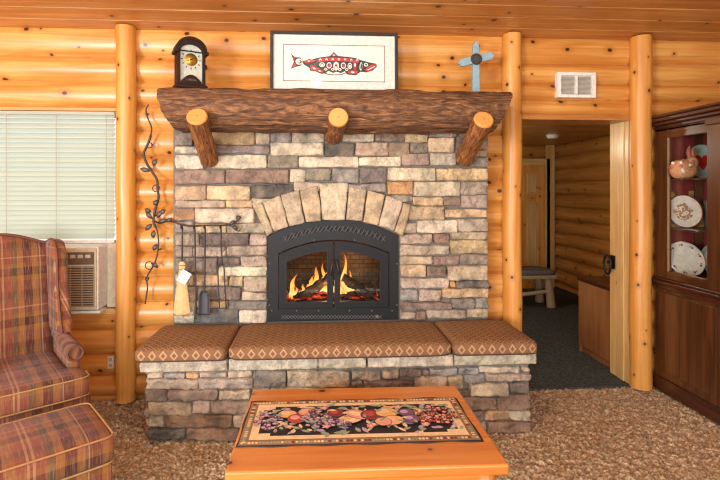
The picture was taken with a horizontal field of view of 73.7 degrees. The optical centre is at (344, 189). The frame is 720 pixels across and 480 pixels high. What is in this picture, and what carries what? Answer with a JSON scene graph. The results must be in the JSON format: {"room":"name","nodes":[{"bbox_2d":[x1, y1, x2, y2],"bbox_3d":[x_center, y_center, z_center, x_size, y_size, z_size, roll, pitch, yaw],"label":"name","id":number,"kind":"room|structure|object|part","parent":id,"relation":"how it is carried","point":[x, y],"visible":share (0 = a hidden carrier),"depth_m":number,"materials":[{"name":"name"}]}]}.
{"room":"living room","nodes":[
{"label":"living room","id":0,"kind":"room"},
{"bbox_2d":[0,27,719,399],"bbox_3d":[-0.691,0.188,3.585,8.850,2.745,0.240,0,0,-3],"label":"wall","id":1,"kind":"structure","parent":0,"point":[42,69],"depth_m":3.46,"materials":[{"name":"orange wood"}]},
{"bbox_2d":[71,116,115,314],"bbox_3d":[-2.288,0.150,3.469,1.347,1.460,0.200,0,0,-3],"label":"window","id":2,"kind":"structure","parent":1,"relation":"in","point":[109,310],"depth_m":3.41,"materials":[{"name":"brown wood"}]},
{"bbox_2d":[0,111,115,242],"bbox_3d":[-2.296,-0.091,3.416,1.286,0.938,0.055,0,0,-3],"label":"window blind","id":3,"kind":"object","parent":2,"relation":"attached to","point":[36,202],"visible":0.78,"depth_m":3.43,"materials":[{"name":"white plastic"}]},
{"bbox_3d":[-2.294,0.369,3.417,1.279,0.018,0.027,0,0,-3],"label":"rail","id":4,"kind":"part","parent":3,"relation":"part of","materials":[{"name":"white plastic"}]},
{"bbox_2d":[65,243,115,313],"bbox_3d":[-1.944,0.616,3.391,0.606,0.465,0.238,0,0,-3],"label":"air conditioner","id":5,"kind":"object","parent":2,"relation":"attached to","point":[91,267],"visible":0.5,"depth_m":3.29,"materials":[{"name":"beige plastic"}]},
{"bbox_3d":[-1.955,0.469,3.278,0.470,0.085,0.006,0,0,-3],"label":"control panel","id":6,"kind":"part","parent":5,"relation":"part of","materials":[{"name":"brown plastic"}]},
{"bbox_2d":[68,266,94,306],"bbox_3d":[-1.955,0.662,3.275,0.476,0.277,0.009,0,0,-3],"label":"grille","id":7,"kind":"object","parent":5,"relation":"attached to","point":[81,279],"depth_m":3.28,"materials":[{"name":"beige plastic"}]},
{"bbox_3d":[-1.962,0.610,3.288,0.507,0.425,0.020,0,0,-3],"label":"panel","id":8,"kind":"part","parent":5,"relation":"part of","materials":[{"name":"beige plastic"}]},
{"bbox_2d":[107,243,115,306],"bbox_3d":[-1.675,0.612,3.456,0.062,0.457,0.020,0,0,-3],"label":"panel","id":9,"kind":"object","parent":5,"relation":"attached to","point":[111,247],"depth_m":3.45,"materials":[{"name":"beige plastic"}]},
{"bbox_3d":[-2.297,0.863,3.449,1.327,0.035,0.160,0,0,-3],"label":"sill","id":10,"kind":"part","parent":2,"relation":"part of","materials":[{"name":"brown wood"}]},
{"bbox_2d":[107,355,114,368],"bbox_3d":[-1.658,1.219,3.401,0.044,0.090,0.020,0,0,-3],"label":"wall outlet","id":11,"kind":"object","parent":1,"relation":"attached to","point":[110,358],"visible":1,"depth_m":3.39,"materials":[{"name":"beige plastic"}]},
{"bbox_2d":[140,104,240,303],"bbox_3d":[-1.079,0.099,3.302,0.719,1.403,0.161,0,0,13],"label":"rack","id":12,"kind":"object","parent":1,"relation":"attached to","point":[154,162],"visible":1,"depth_m":3.36,"materials":[{"name":"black wrought iron"}]},
{"bbox_3d":[-1.361,0.099,3.370,0.118,1.403,0.017,0,0,-3],"label":"stem","id":13,"kind":"part","parent":12,"relation":"part of","materials":[{"name":"metal"}]},
{"bbox_2d":[173,226,190,314],"bbox_3d":[-1.093,0.542,3.237,0.130,0.592,0.068,0,0,-3],"label":"broom","id":14,"kind":"object","parent":12,"relation":"hanging from","point":[181,304],"visible":1,"depth_m":3.23,"materials":[{"name":"plant"}]},
{"bbox_3d":[-1.100,0.383,3.243,0.014,0.274,0.024,0,0,-3],"label":"handle","id":15,"kind":"part","parent":14,"relation":"part of","materials":[{"name":"metal"}]},
{"bbox_2d":[194,227,196,318],"bbox_3d":[-1.006,0.560,3.234,0.019,0.627,0.057,0,0,-26],"label":"poker","id":16,"kind":"object","parent":12,"relation":"hanging from","point":[194,227],"visible":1,"depth_m":3.24,"materials":[{"name":"metal"}]},
{"bbox_3d":[-1.031,0.212,3.293,0.634,0.078,0.087,0,0,6],"label":"hook arm","id":17,"kind":"part","parent":12,"relation":"part of","materials":[{"name":"metal"}]},
{"bbox_2d":[198,227,209,315],"bbox_3d":[-0.951,0.547,3.251,0.081,0.601,0.026,0,0,-3],"label":"shovel","id":18,"kind":"object","parent":12,"relation":"hanging from","point":[204,297],"visible":1,"depth_m":3.25,"materials":[{"name":"metal"}]},
{"bbox_2d":[217,227,226,308],"bbox_3d":[-0.835,0.528,3.259,0.064,0.562,0.024,0,0,-3],"label":"tongs","id":19,"kind":"object","parent":12,"relation":"hanging from","point":[221,263],"visible":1,"depth_m":3.25,"materials":[{"name":"metal"}]},
{"bbox_3d":[-0.852,0.646,3.258,0.029,0.310,0.009,0,0,-3],"label":"leg","id":20,"kind":"part","parent":19,"relation":"part of","materials":[{"name":"metal"}]},
{"bbox_3d":[-0.821,0.651,3.260,0.036,0.316,0.009,0,0,-3],"label":"leg","id":21,"kind":"part","parent":19,"relation":"part of","materials":[{"name":"metal"}]},
{"bbox_2d":[555,72,595,98],"bbox_3d":[1.731,-0.785,3.607,0.298,0.187,0.042,0,0,-3],"label":"air vent","id":22,"kind":"object","parent":1,"relation":"in","point":[577,85],"visible":1,"depth_m":3.59,"materials":[{"name":"white metal"}]},
{"bbox_2d":[522,114,628,124],"bbox_3d":[1.730,-0.549,3.740,0.848,0.042,0.260,0,0,-3],"label":"trim","id":23,"kind":"structure","parent":1,"relation":"attached to","point":[567,119],"depth_m":3.63,"materials":[{"name":"brown wood"}]},
{"bbox_2d":[603,254,614,274],"bbox_3d":[2.123,0.597,3.849,0.059,0.168,0.108,0,0,-3],"label":"door pull","id":24,"kind":"object","parent":1,"relation":"attached to","point":[611,262],"visible":1,"depth_m":3.83,"materials":[{"name":"black metal"}]},
{"bbox_3d":[2.148,0.577,3.851,0.008,0.110,0.060,0,0,-3],"label":"plate","id":25,"kind":"part","parent":24,"relation":"part of","materials":[{"name":"black metal"}]},
{"bbox_2d":[610,121,629,383],"bbox_3d":[2.183,0.465,3.763,0.061,2.030,0.274,0,0,-3],"label":"trim","id":26,"kind":"structure","parent":1,"relation":"attached to","point":[619,132],"depth_m":3.75,"materials":[{"name":"brown wood"}]},
{"bbox_2d":[0,0,719,41],"bbox_3d":[-0.523,-1.470,0.790,9.250,0.687,5.840,0,0,-3],"label":"ceiling","id":27,"kind":"structure","parent":0,"point":[665,20],"depth_m":3.26,"materials":[{"name":"brown wood"}]},
{"bbox_2d":[91,287,719,479],"bbox_3d":[-0.579,1.520,2.971,9.000,0.079,9.800,0,0,-3],"label":"floor","id":28,"kind":"structure","parent":0,"point":[623,433],"depth_m":2.94,"materials":[{"name":"carpet"}]},
{"bbox_2d":[0,233,90,423],"bbox_3d":[-1.921,0.876,2.711,0.720,1.218,0.854,0,0,-41],"label":"chair","id":29,"kind":"object","parent":28,"relation":"on","point":[41,372],"visible":0.96,"depth_m":2.90,"materials":[{"name":"fabric"}]},
{"bbox_3d":[-2.113,0.680,2.932,0.587,0.810,0.269,0,0,-41],"label":"backrest","id":30,"kind":"part","parent":29,"relation":"part of","materials":[{"name":"fabric"}]},
{"bbox_2d":[0,351,88,418],"bbox_3d":[-1.863,1.067,2.645,0.690,0.147,0.670,0,0,-41],"label":"seat cushion","id":31,"kind":"object","parent":29,"relation":"on","point":[31,382],"depth_m":2.55,"materials":[{"name":"fabric"}]},
{"bbox_3d":[-1.730,1.225,2.492,0.720,0.210,0.155,0,0,-41],"label":"rail","id":32,"kind":"part","parent":29,"relation":"part of","materials":[{"name":"fabric"}]},
{"bbox_3d":[-1.720,1.087,2.943,0.092,0.467,0.570,0,0,-41],"label":"arm","id":33,"kind":"part","parent":29,"relation":"part of","materials":[{"name":"fabric"}]},
{"bbox_2d":[0,402,114,479],"bbox_3d":[-1.380,1.262,2.046,0.640,0.437,0.452,0,0,-41],"label":"ottoman","id":34,"kind":"object","parent":28,"relation":"on","point":[73,442],"visible":1,"depth_m":2.02,"materials":[{"name":"fabric"}]},
{"bbox_2d":[115,24,136,403],"bbox_3d":[-1.543,0.166,3.384,0.140,2.630,0.135,0,0,-3],"label":"log post","id":35,"kind":"object","parent":28,"relation":"on","point":[125,34],"visible":0.99,"depth_m":3.33,"materials":[{"name":"orange wood"}]},
{"bbox_2d":[140,128,535,441],"bbox_3d":[-0.030,0.451,3.202,2.393,2.126,0.705,0,0,-3],"label":"stone fireplace","id":36,"kind":"object","parent":28,"relation":"on","point":[413,187],"visible":0.77,"depth_m":3.34,"materials":[{"name":"beige stone"}]},
{"bbox_2d":[135,324,238,362],"bbox_3d":[-0.970,0.956,3.030,0.527,0.090,0.530,0,0,-3],"label":"seat cushion","id":37,"kind":"object","parent":36,"relation":"on","point":[170,343],"visible":0.94,"depth_m":2.85,"materials":[{"name":"brown fabric"}]},
{"bbox_2d":[267,219,398,321],"bbox_3d":[-0.096,0.564,3.638,0.927,0.720,0.626,0,0,-3],"label":"fireplace insert","id":38,"kind":"object","parent":36,"relation":"in","point":[323,270],"visible":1,"depth_m":3.39,"materials":[{"name":"black metal"}]},
{"bbox_3d":[-0.273,0.593,3.373,0.382,0.473,0.034,0,0,-3],"label":"door","id":39,"kind":"part","parent":38,"relation":"part of","materials":[{"name":"black metal"}]},
{"bbox_3d":[-0.094,0.542,3.347,0.033,0.116,0.045,0,0,-3],"label":"handle","id":40,"kind":"part","parent":38,"relation":"part of","materials":[{"name":"metal"}]},
{"bbox_2d":[284,314,380,319],"bbox_3d":[-0.087,0.896,3.390,0.687,0.057,0.005,0,0,-3],"label":"grille","id":41,"kind":"object","parent":38,"relation":"attached to","point":[286,316],"depth_m":3.39,"materials":[{"name":"black metal"}]},
{"bbox_2d":[286,226,382,239],"bbox_3d":[-0.074,0.306,3.391,0.690,0.104,0.005,0,0,-3],"label":"vent","id":42,"kind":"object","parent":38,"relation":"attached to","point":[292,232],"depth_m":3.39,"materials":[{"name":"black metal"}]},
{"bbox_3d":[-0.047,0.543,3.349,0.040,0.116,0.045,0,0,-3],"label":"handle","id":43,"kind":"part","parent":38,"relation":"part of","materials":[{"name":"metal"}]},
{"bbox_3d":[0.116,0.593,3.396,0.385,0.473,0.034,0,0,-3],"label":"door","id":44,"kind":"part","parent":38,"relation":"part of","materials":[{"name":"black metal"}]},
{"bbox_2d":[157,87,512,166],"bbox_3d":[-0.036,-0.408,3.185,2.325,0.506,0.450,0,0,-3],"label":"mantel","id":45,"kind":"object","parent":36,"relation":"attached to","point":[200,112],"visible":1,"depth_m":3.09,"materials":[{"name":"brown wood"}]},
{"bbox_2d":[172,36,208,88],"bbox_3d":[-1.021,-0.830,3.171,0.220,0.340,0.119,0,0,-30],"label":"mantel clock","id":46,"kind":"object","parent":45,"relation":"on","point":[190,53],"visible":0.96,"depth_m":3.14,"materials":[{"name":"black wood"}]},
{"bbox_2d":[173,36,206,53],"bbox_3d":[-1.024,-0.953,3.173,0.208,0.095,0.111,0,0,-30],"label":"hood","id":47,"kind":"object","parent":46,"relation":"attached to","point":[188,44],"depth_m":3.14,"materials":[{"name":"brown wood"}]},
{"bbox_2d":[270,30,397,89],"bbox_3d":[-0.071,-0.869,3.268,0.868,0.416,0.042,0,0,-3],"label":"framed print","id":48,"kind":"object","parent":45,"relation":"on","point":[326,60],"visible":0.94,"depth_m":3.27},
{"bbox_2d":[458,41,493,91],"bbox_3d":[0.903,-0.846,3.308,0.254,0.371,0.048,0,0,-3],"label":"wooden cross","id":49,"kind":"object","parent":45,"relation":"on","point":[476,58],"visible":0.97,"depth_m":3.31,"materials":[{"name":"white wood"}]},
{"bbox_2d":[229,321,450,360],"bbox_3d":[-0.035,0.956,3.087,1.335,0.090,0.530,0,0,-3],"label":"seat cushion","id":50,"kind":"object","parent":36,"relation":"on","point":[288,341],"visible":1,"depth_m":2.90,"materials":[{"name":"brown fabric"}]},
{"bbox_2d":[434,320,536,355],"bbox_3d":[0.898,0.955,3.142,0.521,0.091,0.530,0,0,-3],"label":"seat cushion","id":51,"kind":"object","parent":36,"relation":"on","point":[467,337],"visible":0.93,"depth_m":2.96,"materials":[{"name":"brown fabric"}]},
{"bbox_2d":[225,386,508,479],"bbox_3d":[0.072,1.255,2.141,1.060,0.450,0.731,0,0,-3],"label":"coffee table","id":52,"kind":"object","parent":28,"relation":"on","point":[439,460],"visible":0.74,"depth_m":1.85,"materials":[{"name":"orange wood"}]},
{"bbox_2d":[235,397,483,447],"bbox_3d":[0.055,1.021,2.148,1.012,0.019,0.423,0,0,-3],"label":"table runner","id":53,"kind":"object","parent":52,"relation":"on","point":[424,420],"visible":1,"depth_m":2.10,"materials":[{"name":"multicoloured fabric"}]},
{"bbox_3d":[0.545,1.276,1.868,0.076,0.408,0.075,0,0,-3],"label":"leg","id":54,"kind":"part","parent":52,"relation":"part of","materials":[{"name":"orange wood"}]},
{"bbox_2d":[502,32,522,331],"bbox_3d":[1.235,0.166,3.550,0.145,2.629,0.139,0,0,-3],"label":"log post","id":55,"kind":"object","parent":28,"relation":"on","point":[511,41],"visible":0.76,"depth_m":3.49,"materials":[{"name":"orange wood"}]},
{"bbox_2d":[522,266,556,307],"bbox_3d":[2.234,1.248,6.195,0.840,0.476,0.430,0,0,-3],"label":"bench","id":56,"kind":"object","parent":28,"relation":"on","point":[537,273],"visible":0.45,"depth_m":6.03,"materials":[{"name":"brown wood"}]},
{"bbox_3d":[2.567,1.294,6.369,0.143,0.382,0.108,0,0,-18],"label":"leg","id":57,"kind":"part","parent":56,"relation":"part of","materials":[{"name":"brown wood"}]},
{"bbox_3d":[2.586,1.294,6.062,0.143,0.382,0.109,0,0,12],"label":"leg","id":58,"kind":"part","parent":56,"relation":"part of","materials":[{"name":"brown wood"}]},
{"bbox_2d":[577,276,609,367],"bbox_3d":[2.393,1.140,4.188,0.460,0.680,0.545,0,0,-3],"label":"base cabinet","id":59,"kind":"object","parent":28,"relation":"on","point":[594,291],"visible":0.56,"depth_m":4.17,"materials":[{"name":"brown wood"}]},
{"bbox_2d":[628,34,652,390],"bbox_3d":[2.222,0.166,3.610,0.158,2.629,0.153,0,0,-3],"label":"log post","id":60,"kind":"object","parent":28,"relation":"on","point":[640,46],"visible":1,"depth_m":3.55,"materials":[{"name":"orange wood"}]},
{"bbox_2d":[652,101,719,424],"bbox_3d":[2.919,0.466,3.282,1.259,2.028,0.727,0,0,-3],"label":"china cabinet","id":61,"kind":"object","parent":28,"relation":"on","point":[687,307],"visible":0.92,"depth_m":3.33,"materials":[{"name":"brown wood"}]},
{"bbox_2d":[671,191,677,227],"bbox_3d":[2.435,0.142,3.577,0.076,0.270,0.076,0,0,-3],"label":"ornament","id":62,"kind":"object","parent":61,"relation":"on","point":[673,225],"visible":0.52,"depth_m":3.56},
{"bbox_2d":[669,146,698,178],"bbox_3d":[2.403,-0.198,3.408,0.196,0.236,0.118,0,0,-3],"label":"rabbit figurine","id":63,"kind":"object","parent":61,"relation":"on","point":[684,168],"visible":0.99,"depth_m":3.37,"materials":[{"name":"orange ceramic"}]},
{"bbox_3d":[2.923,0.682,3.283,1.211,0.075,0.727,0,0,-3],"label":"waist moulding","id":64,"kind":"part","parent":61,"relation":"part of","materials":[{"name":"brown wood"}]},
{"bbox_3d":[2.918,-0.499,3.304,1.259,0.098,0.684,0,0,-3],"label":"crown moulding","id":65,"kind":"part","parent":61,"relation":"part of","materials":[{"name":"brown wood"}]},
{"bbox_2d":[671,194,702,227],"bbox_3d":[2.485,0.155,3.513,0.252,0.246,0.069,0,0,5],"label":"plate","id":66,"kind":"object","parent":61,"relation":"on","point":[686,211],"visible":0.96,"depth_m":3.52,"materials":[{"name":"white ceramic"}]},
{"bbox_3d":[2.367,-0.412,3.300,0.030,0.075,0.365,0,0,-3],"label":"rail","id":67,"kind":"part","parent":61,"relation":"part of","materials":[{"name":"brown wood"}]},
{"bbox_3d":[2.367,0.615,3.300,0.030,0.060,0.365,0,0,-3],"label":"rail","id":68,"kind":"part","parent":61,"relation":"part of","materials":[{"name":"brown wood"}]},
{"bbox_2d":[671,241,705,275],"bbox_3d":[2.494,0.502,3.513,0.262,0.244,0.112,0,0,5],"label":"plate","id":69,"kind":"object","parent":61,"relation":"on","point":[686,258],"visible":0.91,"depth_m":3.52,"materials":[{"name":"white ceramic"}]},
{"bbox_2d":[670,227,706,232],"bbox_3d":[2.926,0.283,3.444,1.125,0.012,0.365,0,0,-3],"label":"shelf","id":70,"kind":"object","parent":61,"relation":"attached to","point":[679,229],"depth_m":3.40,"materials":[{"name":"brown wood"}]},
{"bbox_2d":[670,178,706,180],"bbox_3d":[2.926,-0.074,3.444,1.125,0.012,0.365,0,0,-3],"label":"shelf","id":71,"kind":"object","parent":61,"relation":"attached to","point":[671,179],"depth_m":3.40,"materials":[{"name":"brown wood"}]},
{"bbox_3d":[2.350,1.035,3.304,0.022,0.570,0.515,0,0,-3],"label":"panel","id":72,"kind":"part","parent":61,"relation":"part of","materials":[{"name":"brown wood"}]},
{"bbox_3d":[2.925,0.098,3.637,1.125,1.095,0.020,0,0,-3],"label":"panel","id":73,"kind":"part","parent":61,"relation":"part of","materials":[{"name":"clear glass"}]},
{"bbox_2d":[689,191,703,226],"bbox_3d":[2.631,0.142,3.599,0.100,0.270,0.031,0,0,-3],"label":"photo frame","id":74,"kind":"object","parent":61,"relation":"on","point":[691,193],"visible":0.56,"depth_m":3.59,"materials":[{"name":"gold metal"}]},
{"bbox_2d":[694,144,706,177],"bbox_3d":[2.642,-0.209,3.537,0.260,0.256,0.060,0,0,-3],"label":"mug","id":75,"kind":"object","parent":61,"relation":"on","point":[700,150],"visible":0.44,"depth_m":3.55,"materials":[{"name":"ceramic"}]},
{"bbox_2d":[701,245,706,270],"bbox_3d":[2.727,0.510,3.547,0.230,0.228,0.051,0,0,-3],"label":"plate","id":76,"kind":"object","parent":61,"relation":"on","point":[704,250],"visible":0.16,"depth_m":3.55,"materials":[{"name":"ceramic"}]},
{"bbox_2d":[703,200,706,226],"bbox_3d":[2.721,0.177,3.576,0.090,0.200,0.026,0,0,-3],"label":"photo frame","id":77,"kind":"object","parent":61,"relation":"on","point":[704,201],"visible":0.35,"depth_m":3.57,"materials":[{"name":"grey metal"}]},
{"bbox_3d":[2.409,0.113,3.062,0.114,1.065,0.115,0,0,-3],"label":"corner post","id":78,"kind":"part","parent":61,"relation":"part of","materials":[{"name":"brown wood"}]},
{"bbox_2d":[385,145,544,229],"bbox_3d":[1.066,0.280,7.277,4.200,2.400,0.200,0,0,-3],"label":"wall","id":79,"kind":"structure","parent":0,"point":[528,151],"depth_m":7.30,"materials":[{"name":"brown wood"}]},
{"bbox_2d":[521,159,549,287],"bbox_3d":[2.696,0.505,7.239,0.790,1.950,0.052,0,0,-3],"label":"door","id":80,"kind":"structure","parent":79,"relation":"in","point":[535,193],"depth_m":7.23,"materials":[{"name":"brown wood"}]},
{"bbox_3d":[2.578,0.705,7.214,0.170,1.050,0.017,0,0,-3],"label":"panel","id":81,"kind":"part","parent":80,"relation":"part of","materials":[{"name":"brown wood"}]},
{"bbox_3d":[2.822,0.705,7.229,0.180,1.050,0.017,0,0,-3],"label":"panel","id":82,"kind":"part","parent":80,"relation":"part of","materials":[{"name":"brown wood"}]},
{"bbox_3d":[2.822,-0.100,7.229,0.180,0.320,0.017,0,0,-3],"label":"panel","id":83,"kind":"part","parent":80,"relation":"part of","materials":[{"name":"brown wood"}]},
{"bbox_2d":[545,145,554,287],"bbox_3d":[3.103,0.400,7.266,0.125,2.160,0.055,0,0,-3],"label":"trim","id":84,"kind":"structure","parent":79,"relation":"attached to","point":[549,149],"depth_m":7.24,"materials":[{"name":"brown wood"}]},
{"bbox_2d":[522,124,609,145],"bbox_3d":[1.315,-0.710,5.626,4.700,0.060,3.594,0,0,-3],"label":"ceiling","id":85,"kind":"structure","parent":0,"point":[532,134],"depth_m":5.78,"materials":[{"name":"brown wood"}]},
{"bbox_2d":[546,134,558,138],"bbox_3d":[2.566,-0.657,5.934,0.150,0.045,0.150,0,0,-3],"label":"smoke detector","id":86,"kind":"object","parent":85,"relation":"attached to","point":[551,136],"visible":1,"depth_m":5.88,"materials":[{"name":"white plastic"}]},
{"bbox_2d":[555,135,609,295],"bbox_3d":[3.360,0.280,5.782,0.200,2.400,3.660,0,0,-3],"label":"wall","id":87,"kind":"structure","parent":0,"point":[582,168],"depth_m":6.56,"materials":[{"name":"brown wood"}]}
]}

